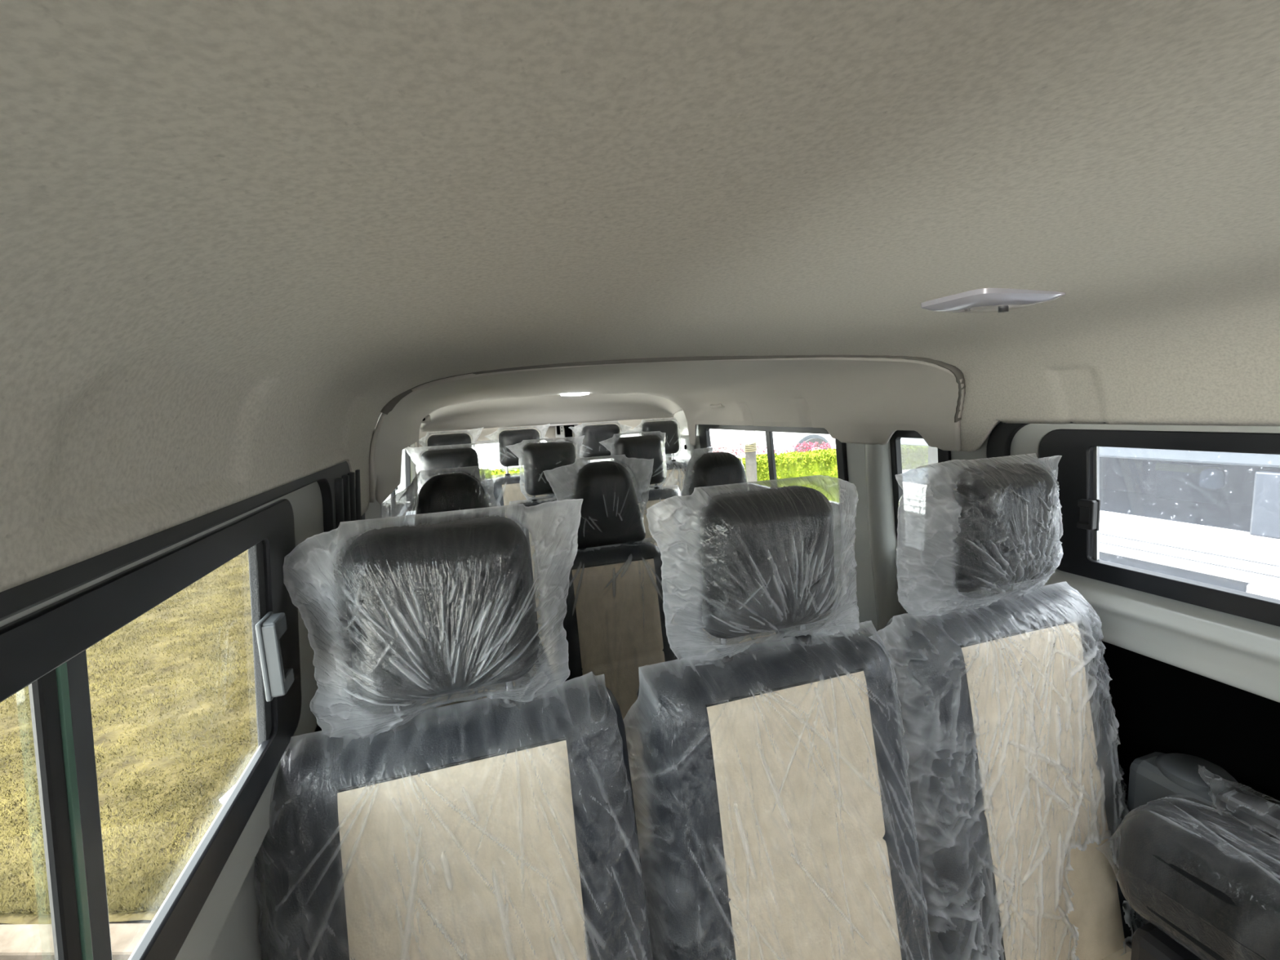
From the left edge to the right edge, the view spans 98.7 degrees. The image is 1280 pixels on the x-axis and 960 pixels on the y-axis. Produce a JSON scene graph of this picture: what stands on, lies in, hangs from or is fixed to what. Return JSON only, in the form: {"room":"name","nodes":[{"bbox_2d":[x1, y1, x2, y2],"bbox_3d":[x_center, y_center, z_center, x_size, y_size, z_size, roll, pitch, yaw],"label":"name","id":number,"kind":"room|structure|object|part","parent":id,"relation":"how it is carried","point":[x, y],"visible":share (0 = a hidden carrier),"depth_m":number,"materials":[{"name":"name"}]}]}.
{"room":"vehicle interior","nodes":[
{"label":"vehicle interior","id":0,"kind":"room"},
{"bbox_2d":[314,443,416,732],"bbox_3d":[-0.400,0.699,0.489,0.085,1.430,5.820,-5,8,-17],"label":"wall","id":1,"kind":"structure","parent":0,"point":[317,728],"depth_m":3.00,"materials":[{"name":"grey paint"}]},
{"bbox_2d":[0,498,302,959],"bbox_3d":[-0.310,0.256,0.210,0.052,0.334,1.253,-5,8,-17],"label":"window","id":2,"kind":"structure","parent":1,"relation":"in","point":[43,650],"depth_m":0.38,"materials":[{"name":"black plastic"}]},
{"bbox_2d":[0,481,328,959],"bbox_3d":[-0.331,0.281,0.242,0.049,0.414,1.600,-5,8,-17],"label":"trim","id":3,"kind":"structure","parent":1,"relation":"attached to","point":[306,502],"depth_m":0.69,"materials":[{"name":"grey paint"}]},
{"bbox_2d":[0,461,367,730],"bbox_3d":[-0.349,0.714,0.351,0.146,1.331,1.965,-5,8,-17],"label":"trim","id":4,"kind":"structure","parent":1,"relation":"attached to","point":[340,487],"depth_m":0.86,"materials":[{"name":"plastic"}]},
{"bbox_2d":[128,748,269,959],"bbox_3d":[-0.321,0.902,0.289,0.028,0.972,1.550,-5,8,-17],"label":"trim","id":5,"kind":"structure","parent":1,"relation":"attached to","point":[237,939],"depth_m":0.69,"materials":[{"name":"grey paint"}]},
{"bbox_2d":[361,512,370,721],"bbox_3d":[-0.691,0.540,1.394,0.087,1.040,0.045,-5,8,-17],"label":"belt","id":6,"kind":"object","parent":1,"relation":"attached to","point":[363,527],"visible":0.02,"depth_m":1.37,"materials":[{"name":"grey fabric"}]},
{"bbox_2d":[364,427,392,720],"bbox_3d":[-0.731,0.543,1.538,0.125,1.401,0.100,-5,8,-17],"label":"trim","id":7,"kind":"structure","parent":1,"relation":"attached to","point":[375,510],"depth_m":1.47,"materials":[{"name":"grey paint"}]},
{"bbox_2d":[381,444,412,527],"bbox_3d":[-0.980,0.026,2.217,0.055,0.355,1.110,-5,8,-17],"label":"window","id":8,"kind":"structure","parent":1,"relation":"in","point":[406,469],"depth_m":2.47,"materials":[{"name":"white glass"}]},
{"bbox_2d":[421,414,431,422],"bbox_3d":[-1.096,-0.310,2.793,0.060,0.040,0.038,-5,8,-17],"label":"coat hook","id":9,"kind":"object","parent":1,"relation":"attached to","point":[427,419],"visible":0.49,"depth_m":2.78,"materials":[{"name":"grey plastic"}]},
{"bbox_2d":[419,394,682,431],"bbox_3d":[-0.466,-0.405,3.108,1.492,0.181,0.250,-5,8,-17],"label":"trim","id":10,"kind":"structure","parent":1,"relation":"attached to","point":[552,409],"depth_m":3.16,"materials":[{"name":"grey plastic"}]},
{"bbox_2d":[414,417,671,510],"bbox_3d":[-0.509,0.278,3.484,1.670,1.500,0.030,-5,8,-17],"label":"wall","id":11,"kind":"structure","parent":0,"point":[550,433],"depth_m":3.33,"materials":[{"name":"grey plastic"}]},
{"bbox_2d":[426,436,551,483],"bbox_3d":[-0.889,-0.113,3.304,0.714,0.254,0.029,-5,8,-17],"label":"window","id":12,"kind":"structure","parent":11,"relation":"in","point":[486,442],"depth_m":3.28,"materials":[{"name":"white paint"}]},
{"bbox_2d":[547,422,585,444],"bbox_3d":[-0.452,-0.286,3.411,0.235,0.130,0.020,-5,8,-17],"label":"door latch","id":13,"kind":"structure","parent":11,"relation":"in","point":[559,428],"depth_m":3.41,"materials":[{"name":"white paint"}]},
{"bbox_3d":[-0.496,-0.279,3.404,0.055,0.122,0.006,-5,8,-17],"label":"latch plate","id":14,"kind":"part","parent":13,"relation":"part of","materials":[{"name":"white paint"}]},
{"bbox_3d":[-0.375,-0.287,3.443,0.070,0.115,0.006,-5,8,-17],"label":"latch plate","id":15,"kind":"part","parent":13,"relation":"part of","materials":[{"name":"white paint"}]},
{"bbox_2d":[586,431,668,463],"bbox_3d":[-0.081,-0.189,3.559,0.554,0.254,0.029,-5,8,-17],"label":"window","id":16,"kind":"structure","parent":11,"relation":"in","point":[666,455],"depth_m":3.59,"materials":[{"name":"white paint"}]},
{"bbox_2d":[619,428,640,432],"bbox_3d":[-0.037,-0.318,3.532,0.500,0.018,0.030,-5,8,-17],"label":"trim","id":17,"kind":"structure","parent":11,"relation":"attached to","point":[637,429],"depth_m":3.51,"materials":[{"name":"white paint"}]},
{"bbox_2d":[0,0,1279,592],"bbox_3d":[0.398,-0.040,0.479,1.540,0.377,5.370,-5,8,-17],"label":"ceiling","id":18,"kind":"structure","parent":0,"point":[233,233],"depth_m":0.31,"materials":[{"name":"grey fabric"}]},
{"bbox_2d":[560,392,589,395],"bbox_3d":[-0.339,-0.453,2.863,0.170,0.028,0.122,-5,8,-17],"label":"recessed light","id":19,"kind":"object","parent":18,"relation":"in","point":[569,393],"visible":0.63,"depth_m":2.82,"materials":[{"name":"grey plastic"}]},
{"bbox_2d":[710,404,724,408],"bbox_3d":[0.384,-0.385,2.769,0.038,0.046,0.150,-5,8,-17],"label":"coat hook","id":20,"kind":"object","parent":18,"relation":"attached to","point":[711,405],"visible":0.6,"depth_m":2.73,"materials":[{"name":"grey plastic"}]},
{"bbox_2d":[920,288,1066,312],"bbox_3d":[0.511,-0.260,0.800,0.192,0.034,0.134,-5,8,-17],"label":"recessed light","id":21,"kind":"object","parent":18,"relation":"in","point":[983,300],"visible":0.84,"depth_m":0.76,"materials":[{"name":"grey plastic"}]},
{"bbox_2d":[997,307,1008,312],"bbox_3d":[0.526,-0.247,0.796,0.013,0.008,0.013,-5,8,-17],"label":"switch","id":22,"kind":"object","parent":21,"relation":"attached to","point":[1000,309],"depth_m":0.79,"materials":[{"name":"black plastic"}]},
{"bbox_2d":[671,410,1000,642],"bbox_3d":[1.154,0.554,0.978,0.050,1.430,5.820,-5,8,-17],"label":"pillar","id":23,"kind":"structure","parent":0,"point":[855,452],"depth_m":2.01,"materials":[{"name":"grey paint"}]},
{"bbox_2d":[380,355,965,422],"bbox_3d":[0.093,-0.232,1.490,1.528,0.228,0.183,-3,7,1],"label":"trim","id":24,"kind":"structure","parent":23,"relation":"attached to","point":[957,373],"depth_m":1.49,"materials":[{"name":"grey plastic"}]},
{"bbox_2d":[671,436,694,469],"bbox_3d":[0.264,-0.156,3.443,0.030,0.230,0.340,-5,8,-17],"label":"trim","id":25,"kind":"structure","parent":23,"relation":"attached to","point":[686,451],"depth_m":3.36,"materials":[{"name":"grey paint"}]},
{"bbox_2d":[697,424,849,515],"bbox_3d":[0.564,-0.102,2.627,0.059,0.342,1.280,-5,8,-17],"label":"window","id":26,"kind":"structure","parent":23,"relation":"in","point":[704,429],"depth_m":2.48,"materials":[{"name":"black plastic"}]},
{"bbox_2d":[864,440,906,646],"bbox_3d":[0.860,0.419,1.862,0.135,1.406,0.210,-5,8,-17],"label":"trim","id":27,"kind":"structure","parent":23,"relation":"attached to","point":[879,486],"depth_m":1.83,"materials":[{"name":"grey paint"}]},
{"bbox_2d":[889,430,951,559],"bbox_3d":[0.875,0.041,1.707,0.058,0.425,0.230,-5,8,-17],"label":"window","id":28,"kind":"structure","parent":23,"relation":"in","point":[895,441],"depth_m":1.78,"materials":[{"name":"black plastic"}]},
{"bbox_2d":[986,422,1072,595],"bbox_3d":[1.242,0.480,0.708,0.117,1.138,1.710,-5,8,-17],"label":"trim","id":29,"kind":"structure","parent":23,"relation":"attached to","point":[1000,439],"depth_m":1.40,"materials":[{"name":"black plastic"}]},
{"bbox_2d":[906,572,1279,817],"bbox_3d":[1.236,0.853,0.717,0.015,0.877,2.310,-5,8,-17],"label":"trim","id":30,"kind":"structure","parent":23,"relation":"attached to","point":[1159,706],"depth_m":1.08,"materials":[{"name":"black plastic"}]},
{"bbox_2d":[1010,568,1279,702],"bbox_3d":[1.264,0.373,0.512,0.062,0.131,1.910,-5,8,-17],"label":"trim","id":31,"kind":"structure","parent":23,"relation":"attached to","point":[1244,655],"depth_m":1.07,"materials":[{"name":"grey paint"}]},
{"bbox_2d":[1010,423,1279,629],"bbox_3d":[1.198,0.126,0.690,0.051,0.388,1.540,-5,8,-17],"label":"trim","id":32,"kind":"structure","parent":23,"relation":"attached to","point":[1027,440],"depth_m":1.21,"materials":[{"name":"grey paint"}]},
{"bbox_2d":[1039,429,1279,626],"bbox_3d":[1.186,0.115,0.716,0.057,0.340,1.318,-5,8,-17],"label":"window","id":33,"kind":"structure","parent":23,"relation":"in","point":[1078,465],"depth_m":1.18,"materials":[{"name":"black plastic"}]},
{"bbox_3d":[0.427,1.354,0.833,1.650,0.038,5.820,-5,8,-17],"label":"floor","id":34,"kind":"structure","parent":0,"visible":0},
{"bbox_2d":[218,498,653,959],"bbox_3d":[-0.189,0.731,0.601,0.575,1.317,0.715,-5,8,-17],"label":"seat","id":35,"kind":"object","parent":34,"relation":"on","point":[502,825],"visible":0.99,"depth_m":0.75,"materials":[{"name":"grey"}]},
{"bbox_3d":[-0.354,0.325,0.800,0.012,0.125,0.012,-5,8,-17],"label":"headrest post","id":36,"kind":"part","parent":35,"relation":"part of","materials":[{"name":"silver metal"}]},
{"bbox_3d":[-0.232,0.760,0.808,0.522,0.810,0.277,-5,8,-17],"label":"backrest","id":37,"kind":"part","parent":35,"relation":"part of","materials":[{"name":"grey"}]},
{"bbox_3d":[-0.210,0.755,0.737,0.300,0.715,0.144,-5,8,-17],"label":"panel","id":38,"kind":"part","parent":35,"relation":"part of","materials":[{"name":"beige fabric"}]},
{"bbox_3d":[-0.202,0.311,0.848,0.012,0.125,0.012,-5,8,-17],"label":"headrest post","id":39,"kind":"part","parent":35,"relation":"part of","materials":[{"name":"silver metal"}]},
{"bbox_2d":[401,443,504,524],"bbox_3d":[-0.675,0.544,2.098,0.414,1.350,0.704,-5,8,-17],"label":"seat","id":40,"kind":"object","parent":34,"relation":"on","point":[457,457],"visible":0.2,"depth_m":2.25,"materials":[{"name":"grey"}]},
{"bbox_3d":[-0.744,0.477,2.302,0.398,0.695,0.255,-5,8,-17],"label":"backrest","id":41,"kind":"part","parent":40,"relation":"part of","materials":[{"name":"grey plastic"}]},
{"bbox_2d":[416,426,490,506],"bbox_3d":[-0.906,0.447,2.773,0.400,1.390,0.704,-5,8,-17],"label":"seat","id":42,"kind":"object","parent":34,"relation":"on","point":[452,438],"visible":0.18,"depth_m":2.92,"materials":[{"name":"grey"}]},
{"bbox_3d":[-0.978,0.349,2.974,0.358,0.680,0.252,-5,8,-17],"label":"backrest","id":43,"kind":"part","parent":42,"relation":"part of","materials":[{"name":"grey"}]},
{"bbox_2d":[381,466,538,711],"bbox_3d":[-0.437,0.644,1.397,0.423,1.308,0.712,-5,8,-17],"label":"seat","id":44,"kind":"object","parent":34,"relation":"on","point":[448,491],"visible":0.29,"depth_m":1.54,"materials":[{"name":"grey"}]},
{"bbox_3d":[-0.497,0.601,1.604,0.386,0.685,0.253,-5,8,-17],"label":"backrest","id":45,"kind":"part","parent":44,"relation":"part of","materials":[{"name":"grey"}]},
{"bbox_3d":[-0.475,0.597,1.534,0.260,0.590,0.121,-5,8,-17],"label":"panel","id":46,"kind":"part","parent":44,"relation":"part of","materials":[{"name":"clear plastic"}]},
{"bbox_2d":[484,423,557,519],"bbox_3d":[-0.554,0.414,2.884,0.400,1.390,0.705,-5,8,-17],"label":"seat","id":47,"kind":"object","parent":34,"relation":"on","point":[507,488],"visible":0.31,"depth_m":3.02,"materials":[{"name":"grey"}]},
{"bbox_3d":[-0.627,0.316,3.085,0.358,0.680,0.252,-5,8,-17],"label":"backrest","id":48,"kind":"part","parent":47,"relation":"part of","materials":[{"name":"grey"}]},
{"bbox_3d":[-0.605,0.311,3.015,0.240,0.585,0.120,-5,8,-17],"label":"panel","id":49,"kind":"part","parent":47,"relation":"part of","materials":[{"name":"beige fabric"}]},
{"bbox_2d":[506,435,584,687],"bbox_3d":[-0.277,0.510,2.223,0.411,1.342,0.704,-5,8,-17],"label":"seat","id":50,"kind":"object","parent":34,"relation":"on","point":[540,457],"visible":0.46,"depth_m":2.35,"materials":[{"name":"grey"}]},
{"bbox_3d":[-0.350,0.441,2.426,0.398,0.695,0.255,-5,8,-17],"label":"backrest","id":51,"kind":"part","parent":50,"relation":"part of","materials":[{"name":"grey"}]},
{"bbox_2d":[533,636,555,687],"bbox_3d":[-0.241,0.739,2.169,0.392,0.144,0.530,-5,8,-17],"label":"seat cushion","id":52,"kind":"object","parent":50,"relation":"on","point":[541,642],"depth_m":2.05,"materials":[{"name":"plastic"}]},
{"bbox_3d":[-0.237,0.669,2.136,0.250,0.006,0.420,-5,8,-17],"label":"panel","id":53,"kind":"part","parent":50,"relation":"part of","materials":[{"name":"plastic"}]},
{"bbox_3d":[-0.328,0.436,2.356,0.250,0.600,0.122,-5,8,-17],"label":"panel","id":54,"kind":"part","parent":50,"relation":"part of","materials":[{"name":"clear plastic"}]},
{"bbox_2d":[568,421,635,491],"bbox_3d":[-0.107,0.376,3.025,0.400,1.383,0.704,-5,8,-17],"label":"seat","id":55,"kind":"object","parent":34,"relation":"on","point":[593,434],"visible":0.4,"depth_m":3.17,"materials":[{"name":"grey"}]},
{"bbox_2d":[542,454,677,959],"bbox_3d":[-0.003,0.603,1.534,0.409,1.308,0.712,-5,8,-17],"label":"seat","id":56,"kind":"object","parent":34,"relation":"on","point":[614,621],"visible":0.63,"depth_m":1.67,"materials":[{"name":"black leather"},{"name":"beige fabric"},{"name":"clear plastic film"}]},
{"bbox_3d":[-0.069,0.561,1.739,0.386,0.685,0.253,-5,8,-17],"label":"backrest","id":57,"kind":"part","parent":56,"relation":"part of","materials":[{"name":"grey fabric"}]},
{"bbox_3d":[-0.048,0.557,1.669,0.260,0.590,0.120,-5,8,-17],"label":"panel","id":58,"kind":"part","parent":56,"relation":"part of","materials":[{"name":"beige fabric"}]},
{"bbox_3d":[0.044,0.785,1.447,0.260,0.006,0.420,-5,8,-17],"label":"panel","id":59,"kind":"part","parent":56,"relation":"part of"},
{"bbox_2d":[626,731,657,906],"bbox_3d":[0.040,0.855,1.480,0.380,0.144,0.530,-5,8,-17],"label":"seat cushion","id":60,"kind":"object","parent":56,"relation":"on","point":[634,748],"depth_m":1.36,"materials":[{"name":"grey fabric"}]},
{"bbox_3d":[0.026,1.083,1.592,0.400,0.340,0.580,-5,8,-17],"label":"seat frame","id":61,"kind":"part","parent":56,"relation":"part of","materials":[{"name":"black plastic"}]},
{"bbox_2d":[599,431,685,658],"bbox_3d":[0.109,0.475,2.345,0.413,1.340,0.704,-5,8,-17],"label":"seat","id":62,"kind":"object","parent":34,"relation":"on","point":[648,446],"visible":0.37,"depth_m":2.50,"materials":[{"name":"black leather"},{"name":"beige fabric"},{"name":"clear plastic film"}]},
{"bbox_3d":[0.040,0.404,2.549,0.398,0.695,0.255,-5,8,-17],"label":"backrest","id":63,"kind":"part","parent":62,"relation":"part of","materials":[{"name":"grey plastic"}]},
{"bbox_3d":[0.062,0.400,2.479,0.250,0.600,0.123,-5,8,-17],"label":"panel","id":64,"kind":"part","parent":62,"relation":"part of","materials":[{"name":"beige fabric"}]},
{"bbox_2d":[633,417,688,533],"bbox_3d":[0.239,0.343,3.134,0.400,1.383,0.704,-5,8,-17],"label":"seat","id":65,"kind":"object","parent":34,"relation":"on","point":[676,469],"visible":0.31,"depth_m":3.29,"materials":[{"name":"black leather"},{"name":"beige fabric"},{"name":"clear plastic film"}]},
{"bbox_3d":[0.167,0.242,3.335,0.358,0.680,0.252,-5,8,-17],"label":"backrest","id":66,"kind":"part","parent":65,"relation":"part of","materials":[{"name":"grey"}]},
{"bbox_3d":[0.188,0.237,3.265,0.240,0.585,0.120,-5,8,-17],"label":"panel","id":67,"kind":"part","parent":65,"relation":"part of","materials":[{"name":"clear plastic"}]},
{"bbox_2d":[662,442,785,658],"bbox_3d":[0.373,0.564,1.652,0.410,1.316,0.711,-5,8,-17],"label":"seat","id":68,"kind":"object","parent":34,"relation":"on","point":[720,468],"visible":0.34,"depth_m":1.79,"materials":[{"name":"black leather"},{"name":"beige fabric"},{"name":"clear plastic film"}]},
{"bbox_3d":[0.306,0.526,1.857,0.386,0.685,0.253,-5,8,-17],"label":"backrest","id":69,"kind":"part","parent":68,"relation":"part of","materials":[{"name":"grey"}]},
{"bbox_3d":[0.328,0.522,1.787,0.260,0.590,0.121,-5,8,-17],"label":"panel","id":70,"kind":"part","parent":68,"relation":"part of","materials":[{"name":"clear plastic"}]},
{"bbox_2d":[622,475,933,959],"bbox_3d":[0.314,0.684,0.760,0.564,1.315,0.716,-5,8,-17],"label":"seat","id":71,"kind":"object","parent":34,"relation":"on","point":[778,792],"visible":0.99,"depth_m":0.90,"materials":[{"name":"black leather"},{"name":"beige fabric"},{"name":"clear plastic film"}]},
{"bbox_3d":[0.145,0.279,0.957,0.012,0.125,0.012,-5,8,-17],"label":"headrest post","id":72,"kind":"part","parent":71,"relation":"part of","materials":[{"name":"silver metal"}]},
{"bbox_3d":[0.267,0.713,0.965,0.488,0.810,0.277,-5,8,-17],"label":"backrest","id":73,"kind":"part","parent":71,"relation":"part of","materials":[{"name":"grey"}]},
{"bbox_3d":[0.297,0.265,1.005,0.012,0.125,0.012,-5,8,-17],"label":"headrest post","id":74,"kind":"part","parent":71,"relation":"part of","materials":[{"name":"silver metal"}]},
{"bbox_3d":[0.289,0.709,0.894,0.300,0.715,0.145,-5,8,-17],"label":"panel","id":75,"kind":"part","parent":71,"relation":"part of","materials":[{"name":"beige fabric"}]},
{"bbox_2d":[868,453,1144,959],"bbox_3d":[0.817,0.635,0.920,0.618,1.318,0.720,-5,8,-17],"label":"seat","id":76,"kind":"object","parent":34,"relation":"on","point":[1007,712],"visible":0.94,"depth_m":1.04,"materials":[{"name":"black leather"},{"name":"beige fabric"},{"name":"clear plastic film"}]},
{"bbox_3d":[0.639,0.232,1.113,0.012,0.125,0.012,-5,8,-17],"label":"headrest post","id":77,"kind":"part","parent":76,"relation":"part of","materials":[{"name":"silver metal"}]},
{"bbox_3d":[0.762,0.667,1.121,0.488,0.810,0.277,-5,8,-17],"label":"backrest","id":78,"kind":"part","parent":76,"relation":"part of","materials":[{"name":"grey"}]},
{"bbox_3d":[0.791,0.218,1.161,0.012,0.125,0.012,-5,8,-17],"label":"headrest post","id":79,"kind":"part","parent":76,"relation":"part of","materials":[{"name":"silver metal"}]},
{"bbox_3d":[0.783,0.662,1.051,0.300,0.715,0.144,-5,8,-17],"label":"panel","id":80,"kind":"part","parent":76,"relation":"part of","materials":[{"name":"beige fabric"}]},
{"bbox_3d":[0.874,0.951,0.848,0.300,0.006,0.420,-5,8,-17],"label":"panel","id":81,"kind":"part","parent":76,"relation":"part of","materials":[{"name":"beige fabric"}]},
{"bbox_2d":[1125,941,1132,948],"bbox_3d":[0.871,1.021,0.881,0.480,0.144,0.530,-5,8,-17],"label":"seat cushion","id":82,"kind":"object","parent":76,"relation":"on","point":[1128,944],"depth_m":1.08,"materials":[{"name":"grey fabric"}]},
{"bbox_2d":[1099,751,1279,959],"bbox_3d":[1.080,0.932,0.810,0.262,0.712,0.695,-5,8,-17],"label":"seat","id":83,"kind":"object","parent":34,"relation":"on","point":[1205,885],"visible":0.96,"depth_m":0.92,"materials":[{"name":"black leather"}]},
{"bbox_3d":[1.066,1.052,0.837,0.220,0.470,0.460,-5,8,-17],"label":"seat","id":84,"kind":"part","parent":83,"relation":"part of","materials":[{"name":"black leather"}]},
{"bbox_2d":[1201,768,1279,840],"bbox_3d":[1.049,0.569,0.943,0.079,0.080,0.155,-5,8,-17],"label":"belt buckle","id":85,"kind":"object","parent":83,"relation":"on","point":[1262,814],"visible":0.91,"depth_m":0.93,"materials":[{"name":"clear plastic"}]},
{"label":"outside","id":86,"kind":"structure","parent":0,"visible":0},
{"label":"ground","id":87,"kind":"structure","parent":86,"visible":0},
{"bbox_2d":[0,923,150,959],"bbox_3d":[-3.085,1.970,2.325,3.857,0.075,0.131,-3,7,3],"label":"pavement","id":88,"kind":"structure","parent":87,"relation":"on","point":[17,941],"depth_m":2.27,"materials":[{"name":"concrete"}]},
{"bbox_2d":[471,428,835,470],"bbox_3d":[3.515,-1.530,15.115,22.000,3.052,2.460,-5,8,-17],"label":"coach","id":89,"kind":"object","parent":87,"relation":"on","point":[780,439],"visible":0.13,"depth_m":13.71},
{"bbox_2d":[479,448,839,502],"bbox_3d":[3.294,-0.081,10.732,13.375,1.315,1.164,-5,8,-17],"label":"hedge","id":90,"kind":"object","parent":87,"relation":"on","point":[823,462],"visible":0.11,"depth_m":10.37,"materials":[{"name":"green plant"}]},
{"bbox_2d":[612,439,835,461],"bbox_3d":[4.216,-0.709,11.819,10.838,0.740,0.553,-5,8,-17],"label":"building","id":91,"kind":"structure","parent":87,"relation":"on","point":[810,443],"depth_m":11.39,"materials":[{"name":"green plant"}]},
{"bbox_2d":[743,430,756,482],"bbox_3d":[1.884,-0.881,9.455,0.229,3.302,0.232,3,10,38],"label":"tree","id":92,"kind":"object","parent":87,"relation":"on","point":[749,442],"visible":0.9,"depth_m":9.44,"materials":[{"name":"grey plant"}]},
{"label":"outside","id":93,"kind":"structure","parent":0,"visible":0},
{"bbox_2d":[0,508,415,924],"bbox_3d":[-6.431,0.727,12.990,3.330,0.074,23.636,-5,8,-17],"label":"lawn","id":94,"kind":"structure","parent":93,"point":[110,732],"depth_m":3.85,"materials":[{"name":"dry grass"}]},
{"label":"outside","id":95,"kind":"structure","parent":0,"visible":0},
{"bbox_2d":[0,920,152,924],"bbox_3d":[-0.440,2.320,-1.255,5.200,0.001,9.400,-5,8,-17],"label":"path","id":96,"kind":"structure","parent":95,"point":[135,921],"depth_m":2.41,"materials":[{"name":"beige concrete"}]},
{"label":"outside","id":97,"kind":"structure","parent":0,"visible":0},
{"label":"road","id":98,"kind":"object","parent":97,"visible":0},
{"bbox_2d":[900,437,1279,599],"bbox_3d":[3.281,0.559,1.476,1.782,2.330,5.850,-5,8,-17],"label":"minibus","id":99,"kind":"object","parent":98,"relation":"on","point":[1211,517],"visible":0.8,"depth_m":2.12,"materials":[{"name":"white paint"}]},
{"bbox_3d":[2.715,0.306,3.252,1.750,0.270,2.090,-5,8,-17],"label":"panel","id":100,"kind":"part","parent":99,"relation":"part of","materials":[{"name":"grey"}]},
{"bbox_3d":[3.236,-0.315,1.362,1.780,0.565,5.850,-5,8,-17],"label":"roof rail","id":101,"kind":"part","parent":99,"relation":"part of","materials":[{"name":"grey"}]},
{"bbox_3d":[2.433,0.158,1.154,0.005,0.245,5.650,-5,8,-17],"label":"glass pane","id":102,"kind":"part","parent":99,"relation":"part of","materials":[{"name":"clear glass"}]},
{"bbox_3d":[3.602,0.625,0.480,1.780,0.265,3.755,-5,8,-17],"label":"panel","id":103,"kind":"part","parent":99,"relation":"part of","materials":[{"name":"white paint"}]}
]}

